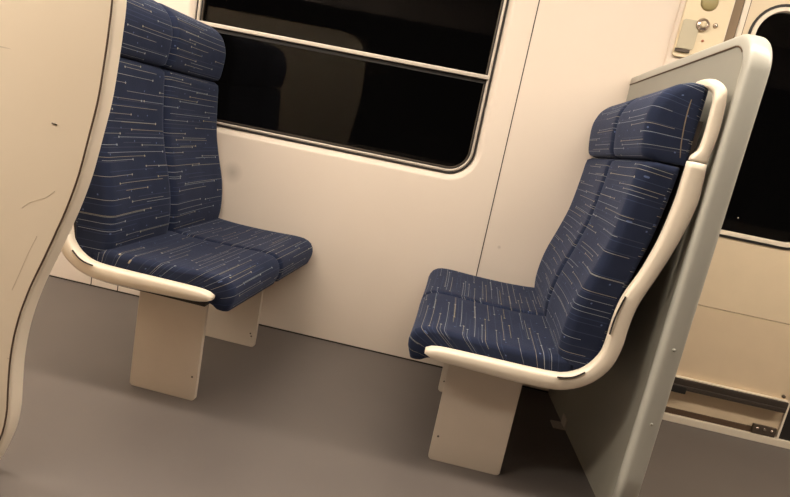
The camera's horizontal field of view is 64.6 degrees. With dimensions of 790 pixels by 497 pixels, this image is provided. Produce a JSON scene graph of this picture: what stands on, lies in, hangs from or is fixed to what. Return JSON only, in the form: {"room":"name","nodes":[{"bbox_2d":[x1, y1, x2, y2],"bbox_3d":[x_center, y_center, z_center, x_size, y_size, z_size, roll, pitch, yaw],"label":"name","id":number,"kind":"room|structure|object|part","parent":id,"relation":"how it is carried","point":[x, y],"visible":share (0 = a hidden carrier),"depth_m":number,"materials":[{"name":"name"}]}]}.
{"room":"train carriage","nodes":[
{"label":"train carriage","id":0,"kind":"room"},
{"bbox_2d":[49,0,680,390],"bbox_3d":[0.176,-0.596,2.757,8.400,2.280,0.060,12,12,5],"label":"wall","id":1,"kind":"structure","parent":0,"point":[377,230],"depth_m":2.81,"materials":[{"name":"white plastic"}]},
{"bbox_2d":[49,275,548,392],"bbox_3d":[-1.558,0.170,3.099,5.292,0.006,0.007,12,12,5],"label":"baseboard","id":2,"kind":"structure","parent":1,"relation":"attached to","point":[49,275],"depth_m":2.99,"materials":[{"name":"grey plastic"}]},
{"bbox_2d":[195,0,508,173],"bbox_3d":[-0.231,-0.921,2.744,1.352,0.967,0.050,12,12,5],"label":"window","id":3,"kind":"structure","parent":1,"relation":"in","point":[486,79],"depth_m":2.76,"materials":[{"name":"black glass"}]},
{"bbox_2d":[476,0,539,275],"bbox_3d":[0.497,-0.520,2.701,0.004,2.280,0.005,12,12,5],"label":"trim","id":4,"kind":"structure","parent":1,"relation":"attached to","point":[539,0],"depth_m":2.71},
{"bbox_2d":[663,0,735,65],"bbox_3d":[1.131,-0.379,2.635,0.203,2.280,0.016,12,12,5],"label":"trim","id":5,"kind":"structure","parent":1,"relation":"attached to","point":[669,58],"depth_m":2.54,"materials":[{"name":"white plastic"}]},
{"bbox_2d":[672,0,734,57],"bbox_3d":[1.249,-0.958,2.482,0.178,0.402,0.036,12,12,5],"label":"panel","id":6,"kind":"object","parent":1,"relation":"attached to","point":[703,25],"visible":0.97,"depth_m":2.50,"materials":[{"name":"beige metal"}]},
{"bbox_2d":[662,412,789,448],"bbox_3d":[1.738,0.871,2.826,1.466,0.034,0.056,12,12,5],"label":"trim","id":7,"kind":"structure","parent":1,"relation":"attached to","point":[667,416],"depth_m":2.82,"materials":[{"name":"beige metal"}]},
{"bbox_2d":[665,0,789,437],"bbox_3d":[1.583,-0.189,2.631,0.677,2.018,0.080,12,12,5],"label":"door","id":8,"kind":"structure","parent":1,"relation":"in","point":[733,371],"depth_m":2.75,"materials":[{"name":"metal"}]},
{"bbox_3d":[1.453,0.516,2.803,0.641,0.490,0.040,12,12,5],"label":"kick plate","id":9,"kind":"part","parent":8,"relation":"part of","materials":[{"name":"metal"}]},
{"bbox_3d":[1.488,0.650,2.785,0.500,0.048,0.036,12,12,5],"label":"guide rail","id":10,"kind":"part","parent":8,"relation":"part of","materials":[{"name":"grey metal"}]},
{"bbox_2d":[724,0,744,41],"bbox_3d":[1.229,-0.253,2.670,0.034,2.060,0.050,12,12,5],"label":"trim","id":11,"kind":"structure","parent":1,"relation":"attached to","point":[738,5],"depth_m":2.50,"materials":[{"name":"beige plastic"}]},
{"bbox_2d":[779,408,789,440],"bbox_3d":[1.943,-0.114,2.617,0.056,2.019,0.044,12,12,5],"label":"door frame","id":12,"kind":"structure","parent":1,"relation":"attached to","point":[785,432],"depth_m":2.80,"materials":[{"name":"black rubber"}]},
{"bbox_2d":[0,276,789,496],"bbox_3d":[-0.244,0.810,1.490,8.400,0.050,3.200,12,12,5],"label":"floor","id":13,"kind":"structure","parent":0,"point":[287,414],"depth_m":2.19,"materials":[{"name":"grey plastic"}]},
{"bbox_2d":[0,0,126,458],"bbox_3d":[-1.232,-0.232,1.510,1.129,1.563,0.046,12,12,5],"label":"curved panel","id":14,"kind":"object","parent":13,"relation":"on","point":[59,59],"visible":1,"depth_m":1.43,"materials":[{"name":"white plastic"}]},
{"bbox_2d":[61,0,312,400],"bbox_3d":[-0.753,-0.239,2.424,0.737,1.378,0.968,13,12,6],"label":"seat","id":15,"kind":"object","parent":13,"relation":"on","point":[147,221],"visible":0.87,"depth_m":2.22,"materials":[{"name":"blue fabric"}]},
{"bbox_3d":[-0.960,-0.329,2.219,0.204,0.673,0.416,13,12,6],"label":"backrest","id":16,"kind":"part","parent":15,"relation":"part of","materials":[{"name":"blue fabric"}]},
{"bbox_3d":[-0.841,-0.245,1.975,0.663,0.753,0.045,13,12,6],"label":"frame","id":17,"kind":"part","parent":15,"relation":"part of","materials":[{"name":"beige plastic"}]},
{"bbox_3d":[-0.789,0.329,2.181,0.246,0.376,0.020,13,12,6],"label":"leg","id":18,"kind":"part","parent":15,"relation":"part of","materials":[{"name":"beige metal"}]},
{"bbox_2d":[88,231,279,310],"bbox_3d":[-0.737,0.061,2.276,0.524,0.130,0.454,13,12,6],"label":"seat cushion","id":19,"kind":"object","parent":15,"relation":"on","point":[233,274],"depth_m":2.15,"materials":[{"name":"blue fabric"}]},
{"bbox_3d":[-0.886,-0.401,2.656,0.191,0.658,0.474,13,12,6],"label":"backrest","id":20,"kind":"part","parent":15,"relation":"part of","materials":[{"name":"blue fabric"}]},
{"bbox_3d":[-0.703,0.227,2.730,0.246,0.376,0.020,13,12,6],"label":"leg","id":21,"kind":"part","parent":15,"relation":"part of","materials":[{"name":"beige metal"}]},
{"bbox_2d":[176,218,312,281],"bbox_3d":[-0.661,-0.012,2.712,0.523,0.129,0.436,13,12,6],"label":"seat cushion","id":22,"kind":"object","parent":15,"relation":"on","point":[292,252],"depth_m":2.66,"materials":[{"name":"blue fabric"}]},
{"bbox_2d":[408,79,726,474],"bbox_3d":[0.496,0.041,2.311,0.722,1.366,0.945,12,12,5],"label":"seat","id":23,"kind":"object","parent":13,"relation":"on","point":[633,203],"visible":1,"depth_m":1.97,"materials":[{"name":"blue fabric"}]},
{"bbox_3d":[0.340,0.455,2.639,0.246,0.376,0.020,12,12,5],"label":"leg","id":24,"kind":"part","parent":23,"relation":"part of","materials":[{"name":"beige metal"}]},
{"bbox_3d":[0.268,0.559,2.089,0.246,0.376,0.020,12,12,5],"label":"leg","id":25,"kind":"part","parent":23,"relation":"part of","materials":[{"name":"beige metal"}]},
{"bbox_2d":[421,268,543,315],"bbox_3d":[0.379,0.218,2.622,0.515,0.124,0.436,12,12,5],"label":"seat cushion","id":26,"kind":"object","parent":23,"relation":"on","point":[523,299],"depth_m":2.58,"materials":[{"name":"blue fabric"}]},
{"bbox_2d":[408,293,572,371],"bbox_3d":[0.322,0.301,2.186,0.515,0.124,0.454,12,12,5],"label":"seat cushion","id":27,"kind":"object","parent":23,"relation":"on","point":[447,320],"depth_m":2.05,"materials":[{"name":"blue fabric"}]},
{"bbox_3d":[0.483,0.057,1.858,0.663,0.753,0.045,12,12,5],"label":"frame","id":28,"kind":"part","parent":23,"relation":"part of","materials":[{"name":"beige plastic"}]},
{"bbox_3d":[0.735,-0.045,2.506,0.191,0.658,0.474,12,12,5],"label":"backrest","id":29,"kind":"part","parent":23,"relation":"part of","materials":[{"name":"blue fabric"}]},
{"bbox_3d":[0.686,0.032,2.067,0.204,0.673,0.416,12,12,5],"label":"backrest","id":30,"kind":"part","parent":23,"relation":"part of","materials":[{"name":"blue fabric"}]},
{"bbox_2d":[548,34,771,496],"bbox_3d":[0.839,0.048,2.261,0.116,1.504,0.967,11,12,0],"label":"partition","id":31,"kind":"object","parent":13,"relation":"on","point":[611,423],"depth_m":1.88,"materials":[{"name":"grey plastic"}]}
]}

